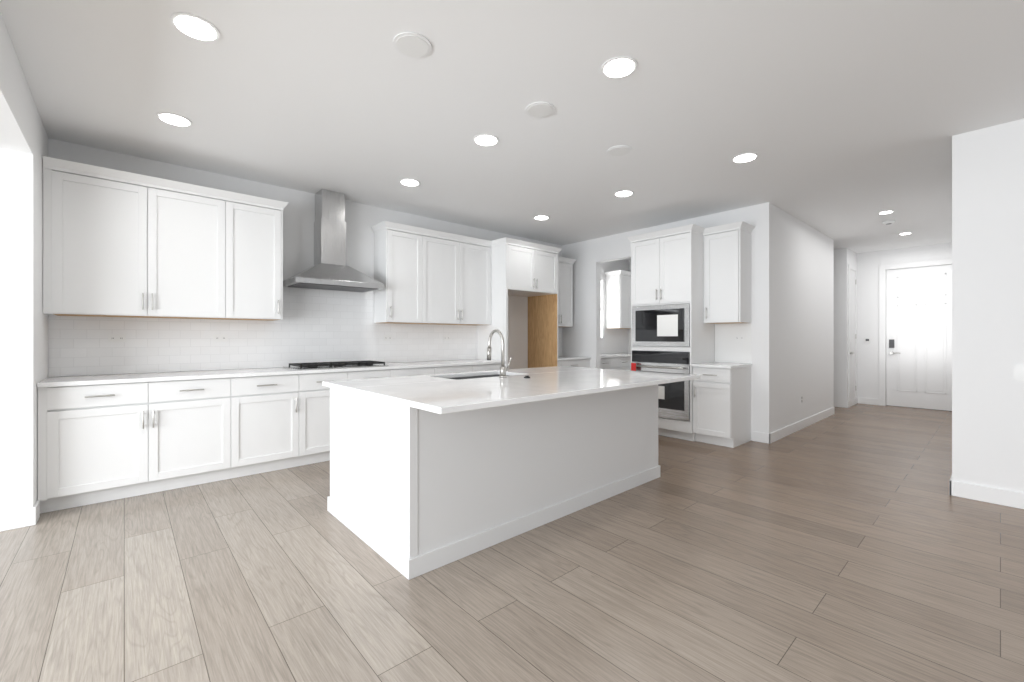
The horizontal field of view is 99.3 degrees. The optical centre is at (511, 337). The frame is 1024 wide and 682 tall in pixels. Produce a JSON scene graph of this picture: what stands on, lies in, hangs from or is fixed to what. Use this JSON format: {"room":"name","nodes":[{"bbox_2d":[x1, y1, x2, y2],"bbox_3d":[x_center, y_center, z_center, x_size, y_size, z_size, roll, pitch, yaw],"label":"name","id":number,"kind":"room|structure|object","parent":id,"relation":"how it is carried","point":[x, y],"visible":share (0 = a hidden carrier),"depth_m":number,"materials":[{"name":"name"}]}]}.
{"room":"kitchen","nodes":[
{"label":"kitchen","id":0,"kind":"room"},
{"bbox_2d":[0,99,47,512],"bbox_3d":[-3.451,-0.170,3.073,0.175,2.790,0.760,0,0,-42],"label":"wall","id":1,"kind":"structure","parent":0,"point":[23,345],"depth_m":2.81,"materials":[{"name":"white paint"}]},
{"bbox_2d":[0,13,32,154],"bbox_3d":[-0.135,-1.380,-0.649,0.175,0.370,9.210,0,0,-42],"label":"header","id":2,"kind":"object","parent":1,"relation":"attached to","point":[16,116],"visible":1,"depth_m":2.43,"materials":[{"name":"white paint"}]},
{"bbox_2d":[48,138,627,376],"bbox_3d":[-0.415,-0.170,6.381,9.110,2.790,0.140,0,0,-42],"label":"wall","id":3,"kind":"structure","parent":0,"point":[298,227],"depth_m":4.73,"materials":[{"name":"white paint"}]},
{"bbox_2d":[43,164,236,319],"bbox_3d":[-3.084,-0.716,3.686,1.181,1.083,0.328,0,0,-42],"label":"upper cabinet","id":4,"kind":"object","parent":3,"relation":"attached to","point":[117,243],"depth_m":3.51,"materials":[{"name":"white paint"}]},
{"bbox_2d":[237,200,282,320],"bbox_3d":[-2.533,-0.716,4.177,0.530,1.083,0.328,0,0,-42],"label":"upper cabinet","id":5,"kind":"object","parent":3,"relation":"attached to","point":[259,226],"depth_m":4.10,"materials":[{"name":"white paint"}]},
{"bbox_2d":[48,287,561,376],"bbox_3d":[-1.390,-0.134,5.412,6.013,0.883,0.008,0,0,-42],"label":"tile backsplash","id":6,"kind":"structure","parent":3,"relation":"attached to","point":[317,325],"depth_m":4.39,"materials":[{"name":"white tile"}]},
{"bbox_2d":[108,334,125,341],"bbox_3d":[-3.332,0.005,3.672,0.115,0.070,0.007,0,0,-42],"label":"outlet","id":7,"kind":"object","parent":6,"relation":"attached to","point":[116,337],"visible":1,"depth_m":3.67,"materials":[{"name":"white plastic"}]},
{"bbox_2d":[213,334,227,341],"bbox_3d":[-2.785,0.005,4.159,0.115,0.070,0.007,0,0,-42],"label":"outlet","id":8,"kind":"object","parent":6,"relation":"attached to","point":[220,337],"visible":1,"depth_m":4.16,"materials":[{"name":"white plastic"}]},
{"bbox_2d":[383,335,391,340],"bbox_3d":[-1.510,0.005,5.295,0.115,0.070,0.007,0,0,-42],"label":"outlet","id":9,"kind":"object","parent":6,"relation":"attached to","point":[387,337],"visible":1,"depth_m":5.29,"materials":[{"name":"white plastic"}]},
{"bbox_2d":[443,335,449,340],"bbox_3d":[-0.878,0.005,5.859,0.115,0.070,0.007,0,0,-42],"label":"outlet","id":10,"kind":"object","parent":6,"relation":"attached to","point":[446,337],"visible":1,"depth_m":5.85,"materials":[{"name":"white plastic"}]},
{"bbox_2d":[283,189,383,291],"bbox_3d":[-1.892,-1.044,4.634,0.900,1.038,0.496,0,0,-42],"label":"range hood","id":11,"kind":"object","parent":3,"relation":"attached to","point":[329,269],"visible":0.96,"depth_m":4.61,"materials":[{"name":"silver metal"}]},
{"bbox_2d":[373,224,428,323],"bbox_3d":[-1.343,-0.716,5.238,0.519,1.083,0.328,0,0,-42],"label":"upper cabinet","id":12,"kind":"object","parent":3,"relation":"attached to","point":[401,255],"depth_m":5.10,"materials":[{"name":"white paint"}]},
{"bbox_2d":[429,232,492,327],"bbox_3d":[-0.813,-0.716,5.709,1.133,1.083,0.328,0,0,-42],"label":"upper cabinet","id":13,"kind":"object","parent":3,"relation":"attached to","point":[460,271],"depth_m":5.62,"materials":[{"name":"white paint"}]},
{"bbox_2d":[493,240,556,295],"bbox_3d":[0.099,-0.949,6.322,0.970,0.617,0.628,0,0,-42],"label":"upper cabinet","id":14,"kind":"object","parent":3,"relation":"attached to","point":[518,269],"depth_m":5.98,"materials":[{"name":"white paint"}]},
{"bbox_2d":[529,260,572,327],"bbox_3d":[0.635,-0.696,6.999,0.689,1.042,0.328,0,0,-42],"label":"upper cabinet","id":15,"kind":"object","parent":3,"relation":"attached to","point":[544,311],"depth_m":6.87,"materials":[{"name":"white paint"}]},
{"bbox_2d":[605,274,630,328],"bbox_3d":[2.159,-0.675,8.358,0.745,1.002,0.328,0,0,-42],"label":"upper cabinet","id":16,"kind":"object","parent":3,"relation":"attached to","point":[618,299],"depth_m":8.11,"materials":[{"name":"white paint"}]},
{"bbox_2d":[0,403,1023,681],"bbox_3d":[1.987,1.250,1.904,15.500,0.050,10.200,0,0,-42],"label":"floor","id":17,"kind":"structure","parent":0,"point":[858,543],"depth_m":2.16,"materials":[{"name":"brown wood"}]},
{"bbox_2d":[38,376,240,512],"bbox_3d":[-2.995,0.783,3.585,1.180,0.885,0.598,0,0,-42],"label":"base cabinet","id":18,"kind":"object","parent":17,"relation":"on","point":[97,443],"depth_m":3.31,"materials":[{"name":"white paint"}]},
{"bbox_2d":[37,360,500,387],"bbox_3d":[-1.855,0.326,4.575,4.199,0.030,0.616,0,0,-42],"label":"countertop","id":19,"kind":"structure","parent":18,"relation":"on","point":[138,378],"depth_m":3.86,"materials":[{"name":"white stone"}]},
{"bbox_2d":[241,376,308,476],"bbox_3d":[-2.396,0.783,4.119,0.659,0.885,0.598,0,0,-42],"label":"base cabinet","id":20,"kind":"object","parent":17,"relation":"on","point":[274,409],"depth_m":3.95,"materials":[{"name":"white paint"}]},
{"bbox_2d":[309,368,396,463],"bbox_3d":[-1.851,0.783,4.604,1.035,0.885,0.598,0,0,-42],"label":"base cabinet","id":21,"kind":"object","parent":17,"relation":"on","point":[319,395],"depth_m":4.23,"materials":[{"name":"white paint"}]},
{"bbox_2d":[397,364,476,376],"bbox_3d":[-1.101,0.783,5.272,1.207,0.885,0.598,0,0,-42],"label":"base cabinet","id":22,"kind":"object","parent":17,"relation":"on","point":[464,367],"depth_m":5.04,"materials":[{"name":"white paint"}]},
{"bbox_2d":[477,364,500,370],"bbox_3d":[-0.519,0.783,5.791,0.586,0.885,0.598,0,0,-42],"label":"base cabinet","id":23,"kind":"object","parent":17,"relation":"on","point":[480,367],"depth_m":5.58,"materials":[{"name":"white paint"}]},
{"bbox_2d":[327,385,659,579],"bbox_3d":[-0.001,0.782,3.452,2.445,0.885,1.181,0,0,-42],"label":"kitchen island","id":24,"kind":"object","parent":17,"relation":"on","point":[429,472],"depth_m":2.64,"materials":[{"name":"white paint"}]},
{"bbox_2d":[350,369,700,416],"bbox_3d":[0.283,0.325,3.136,2.504,0.030,1.015,0,0,-42],"label":"island countertop","id":25,"kind":"structure","parent":24,"relation":"on","point":[465,394],"depth_m":2.70,"materials":[{"name":"white stone"}]},
{"bbox_2d":[529,360,589,367],"bbox_3d":[0.758,0.783,6.929,0.782,0.885,0.598,0,0,-42],"label":"base cabinet","id":26,"kind":"object","parent":17,"relation":"on","point":[532,363],"depth_m":6.68,"materials":[{"name":"white paint"}]},
{"bbox_2d":[529,356,590,359],"bbox_3d":[0.771,0.326,6.915,0.782,0.030,0.616,0,0,-42],"label":"countertop","id":27,"kind":"structure","parent":26,"relation":"on","point":[530,357],"depth_m":6.71,"materials":[{"name":"white stone"}]},
{"bbox_2d":[601,358,612,368],"bbox_3d":[1.320,0.783,7.429,0.465,0.886,0.598,0,0,-42],"label":"base cabinet","id":28,"kind":"object","parent":17,"relation":"on","point":[606,363],"depth_m":7.27,"materials":[{"name":"white paint"}]},
{"bbox_2d":[613,358,630,370],"bbox_3d":[1.751,0.783,7.814,0.690,0.886,0.598,0,0,-42],"label":"base cabinet","id":29,"kind":"object","parent":17,"relation":"on","point":[618,363],"depth_m":7.56,"materials":[{"name":"white paint"}]},
{"bbox_2d":[601,354,630,357],"bbox_3d":[1.849,0.325,7.876,1.850,0.030,0.616,0,0,-42],"label":"countertop","id":30,"kind":"structure","parent":29,"relation":"on","point":[602,355],"depth_m":7.52,"materials":[{"name":"white stone"}]},
{"bbox_2d":[626,221,754,447],"bbox_3d":[2.170,-0.043,5.403,0.707,2.535,1.327,0,0,-42],"label":"tall cabinet","id":31,"kind":"object","parent":17,"relation":"on","point":[690,286],"visible":0.92,"depth_m":5.17,"materials":[{"name":"white paint"}]},
{"bbox_2d":[631,350,704,421],"bbox_3d":[1.942,0.576,5.487,0.479,0.808,0.762,0,0,-42],"label":"wall oven","id":32,"kind":"object","parent":31,"relation":"in","point":[675,399],"depth_m":5.24,"materials":[{"name":"silver metal"}]},
{"bbox_2d":[632,303,704,346],"bbox_3d":[1.964,-0.146,5.506,0.422,0.506,0.762,0,0,-42],"label":"microwave","id":33,"kind":"object","parent":31,"relation":"in","point":[653,324],"depth_m":5.29,"materials":[{"name":"silver metal"}]},
{"bbox_2d":[0,0,1023,258],"bbox_3d":[1.987,-1.615,1.904,15.500,0.100,10.200,0,0,-42],"label":"ceiling","id":34,"kind":"structure","parent":0,"point":[844,120],"depth_m":2.87,"materials":[{"name":"white paint"}]},
{"bbox_2d":[156,112,191,126],"bbox_3d":[-2.419,-1.561,3.121,0.206,0.008,0.206,0,0,-42],"label":"recessed light","id":35,"kind":"object","parent":34,"relation":"in","point":[174,119],"visible":1,"depth_m":3.11,"materials":[{"name":"white paint"}]},
{"bbox_2d":[170,12,219,41],"bbox_3d":[-1.595,-1.561,2.196,0.206,0.008,0.206,0,0,-42],"label":"recessed light","id":36,"kind":"object","parent":34,"relation":"in","point":[195,27],"visible":1,"depth_m":2.19,"materials":[{"name":"white paint"}]},
{"bbox_2d":[399,179,419,185],"bbox_3d":[-1.029,-1.561,4.387,0.206,0.008,0.206,0,0,-42],"label":"recessed light","id":37,"kind":"object","parent":34,"relation":"in","point":[409,182],"visible":1,"depth_m":4.37,"materials":[{"name":"white paint"}]},
{"bbox_2d":[393,32,430,57],"bbox_3d":[-0.532,-1.559,2.325,0.200,0.010,0.200,0,0,-42],"label":"ceiling speaker","id":38,"kind":"object","parent":34,"relation":"attached to","point":[412,44],"visible":1,"depth_m":2.31,"materials":[{"name":"white paint"}]},
{"bbox_2d":[473,134,498,145],"bbox_3d":[-0.205,-1.561,3.447,0.206,0.008,0.206,0,0,-42],"label":"recessed light","id":39,"kind":"object","parent":34,"relation":"in","point":[486,140],"visible":1,"depth_m":3.44,"materials":[{"name":"white paint"}]},
{"bbox_2d":[526,102,554,117],"bbox_3d":[0.193,-1.559,2.985,0.200,0.010,0.200,0,0,-42],"label":"ceiling speaker","id":40,"kind":"object","parent":34,"relation":"attached to","point":[540,109],"visible":1,"depth_m":2.97,"materials":[{"name":"white paint"}]},
{"bbox_2d":[534,215,548,219],"bbox_3d":[0.384,-1.561,5.673,0.206,0.008,0.206,0,0,-42],"label":"recessed light","id":41,"kind":"object","parent":34,"relation":"in","point":[541,217],"visible":0.92,"depth_m":5.65,"materials":[{"name":"white paint"}]},
{"bbox_2d":[601,56,636,78],"bbox_3d":[0.620,-1.561,2.521,0.206,0.008,0.206,0,0,-42],"label":"recessed light","id":42,"kind":"object","parent":34,"relation":"in","point":[618,67],"visible":1,"depth_m":2.51,"materials":[{"name":"white paint"}]},
{"bbox_2d":[607,145,631,155],"bbox_3d":[0.897,-1.559,3.638,0.200,0.010,0.200,0,0,-42],"label":"ceiling speaker","id":43,"kind":"object","parent":34,"relation":"attached to","point":[619,150],"visible":0.98,"depth_m":3.62,"materials":[{"name":"white paint"}]},
{"bbox_2d":[614,190,633,196],"bbox_3d":[1.214,-1.561,4.725,0.206,0.008,0.206,0,0,-42],"label":"recessed light","id":44,"kind":"object","parent":34,"relation":"in","point":[624,193],"visible":1,"depth_m":4.71,"materials":[{"name":"white paint"}]},
{"bbox_2d":[732,153,757,162],"bbox_3d":[2.024,-1.561,3.786,0.206,0.008,0.206,0,0,-42],"label":"recessed light","id":45,"kind":"object","parent":34,"relation":"in","point":[744,157],"visible":1,"depth_m":3.77,"materials":[{"name":"white paint"}]},
{"bbox_2d":[878,210,893,213],"bbox_3d":[4.669,-1.561,5.432,0.156,0.008,0.156,0,0,-42],"label":"recessed light","id":46,"kind":"object","parent":34,"relation":"in","point":[887,212],"visible":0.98,"depth_m":5.42,"materials":[{"name":"white paint"}]},
{"bbox_2d":[882,220,894,224],"bbox_3d":[5.069,-1.546,5.856,0.130,0.038,0.130,0,0,-42],"label":"smoke detector","id":47,"kind":"object","parent":34,"relation":"attached to","point":[888,222],"visible":1,"depth_m":5.83,"materials":[{"name":"white plastic"}]},
{"bbox_2d":[628,259,630,352],"bbox_3d":[3.397,-0.170,7.627,0.120,2.790,3.070,0,0,-42],"label":"wall","id":48,"kind":"structure","parent":0,"point":[629,330],"depth_m":8.71,"materials":[{"name":"white paint"}]},
{"bbox_2d":[562,202,772,440],"bbox_3d":[1.958,-0.170,6.265,0.120,2.790,3.190,0,0,-42],"label":"wall","id":49,"kind":"structure","parent":0,"point":[581,336],"depth_m":5.37,"materials":[{"name":"white paint"}]},
{"bbox_2d":[715,323,750,362],"bbox_3d":[2.703,0.068,5.334,0.007,0.481,0.425,0,0,-42],"label":"backsplash","id":50,"kind":"structure","parent":49,"relation":"attached to","point":[729,348],"depth_m":5.33,"materials":[{"name":"white tile"}]},
{"bbox_2d":[735,335,744,340],"bbox_3d":[2.753,0.005,5.265,0.007,0.070,0.115,0,0,-42],"label":"outlet","id":51,"kind":"object","parent":50,"relation":"attached to","point":[739,337],"visible":1,"depth_m":5.26,"materials":[{"name":"white plastic"}]},
{"bbox_2d":[773,205,856,431],"bbox_3d":[4.708,-0.170,6.659,4.510,2.790,0.120,0,0,-42],"label":"wall","id":52,"kind":"structure","parent":0,"point":[803,308],"depth_m":5.97,"materials":[{"name":"white paint"}]},
{"bbox_2d":[765,407,834,443],"bbox_3d":[4.059,1.167,6.012,2.948,0.115,0.044,0,0,-42],"label":"baseboard","id":53,"kind":"structure","parent":52,"relation":"attached to","point":[774,436],"depth_m":5.68,"materials":[{"name":"white paint"}]},
{"bbox_2d":[848,264,856,406],"bbox_3d":[6.140,-0.030,7.818,0.610,2.510,0.050,0,0,-42],"label":"closet door","id":54,"kind":"structure","parent":52,"relation":"in","point":[852,332],"depth_m":7.81,"materials":[{"name":"white paint"}]},
{"bbox_2d":[847,397,857,407],"bbox_3d":[6.138,1.167,7.843,0.800,0.115,0.014,0,0,-42],"label":"baseboard","id":55,"kind":"structure","parent":52,"relation":"attached to","point":[852,402],"depth_m":7.81,"materials":[{"name":"white paint"}]},
{"bbox_2d":[834,249,837,406],"bbox_3d":[4.778,-0.170,8.858,0.120,2.790,3.070,0,0,-42],"label":"wall","id":56,"kind":"structure","parent":0,"point":[835,327],"depth_m":7.70,"materials":[{"name":"white paint"}]},
{"bbox_2d":[857,243,951,405],"bbox_3d":[7.003,-0.170,7.579,0.140,2.790,4.000,0,0,-42],"label":"wall","id":57,"kind":"structure","parent":0,"point":[868,263],"depth_m":7.95,"materials":[{"name":"white paint"}]},
{"bbox_2d":[864,338,870,342],"bbox_3d":[6.527,0.050,7.992,0.020,0.090,0.090,0,0,-42],"label":"thermostat","id":58,"kind":"object","parent":57,"relation":"attached to","point":[867,340],"visible":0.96,"depth_m":7.98,"materials":[{"name":"white plastic"}]},
{"bbox_2d":[858,397,878,404],"bbox_3d":[6.543,1.167,7.979,0.014,0.115,0.290,0,0,-42],"label":"baseboard","id":59,"kind":"structure","parent":57,"relation":"attached to","point":[872,401],"depth_m":7.98,"materials":[{"name":"white paint"}]},
{"bbox_2d":[879,258,951,410],"bbox_3d":[7.030,-0.040,7.482,0.098,2.530,1.100,0,0,-42],"label":"front door","id":60,"kind":"structure","parent":57,"relation":"in","point":[918,336],"depth_m":7.52,"materials":[{"name":"white paint"}]},
{"bbox_2d":[952,119,1023,492],"bbox_3d":[5.212,-0.170,1.463,0.130,2.790,5.250,0,0,-42],"label":"wall","id":61,"kind":"structure","parent":0,"point":[987,298],"depth_m":3.24,"materials":[{"name":"white paint"}]},
{"bbox_2d":[949,475,955,495],"bbox_3d":[5.424,1.167,5.176,5.414,0.115,0.014,0,0,-42],"label":"baseboard","id":62,"kind":"structure","parent":61,"relation":"attached to","point":[952,484],"depth_m":3.37,"materials":[{"name":"white paint"}]},
{"bbox_2d":[956,481,1023,508],"bbox_3d":[5.168,1.167,1.404,0.014,0.115,5.220,0,0,-42],"label":"baseboard","id":63,"kind":"structure","parent":61,"relation":"attached to","point":[1009,498],"depth_m":3.22,"materials":[{"name":"white paint"}]},
{"bbox_2d":[1014,365,1023,381],"bbox_3d":[3.648,0.255,3.113,0.008,0.120,0.075,0,0,-42],"label":"light switch","id":64,"kind":"object","parent":61,"relation":"attached to","point":[1018,372],"visible":1,"depth_m":3.12,"materials":[{"name":"white plastic"}]}
]}

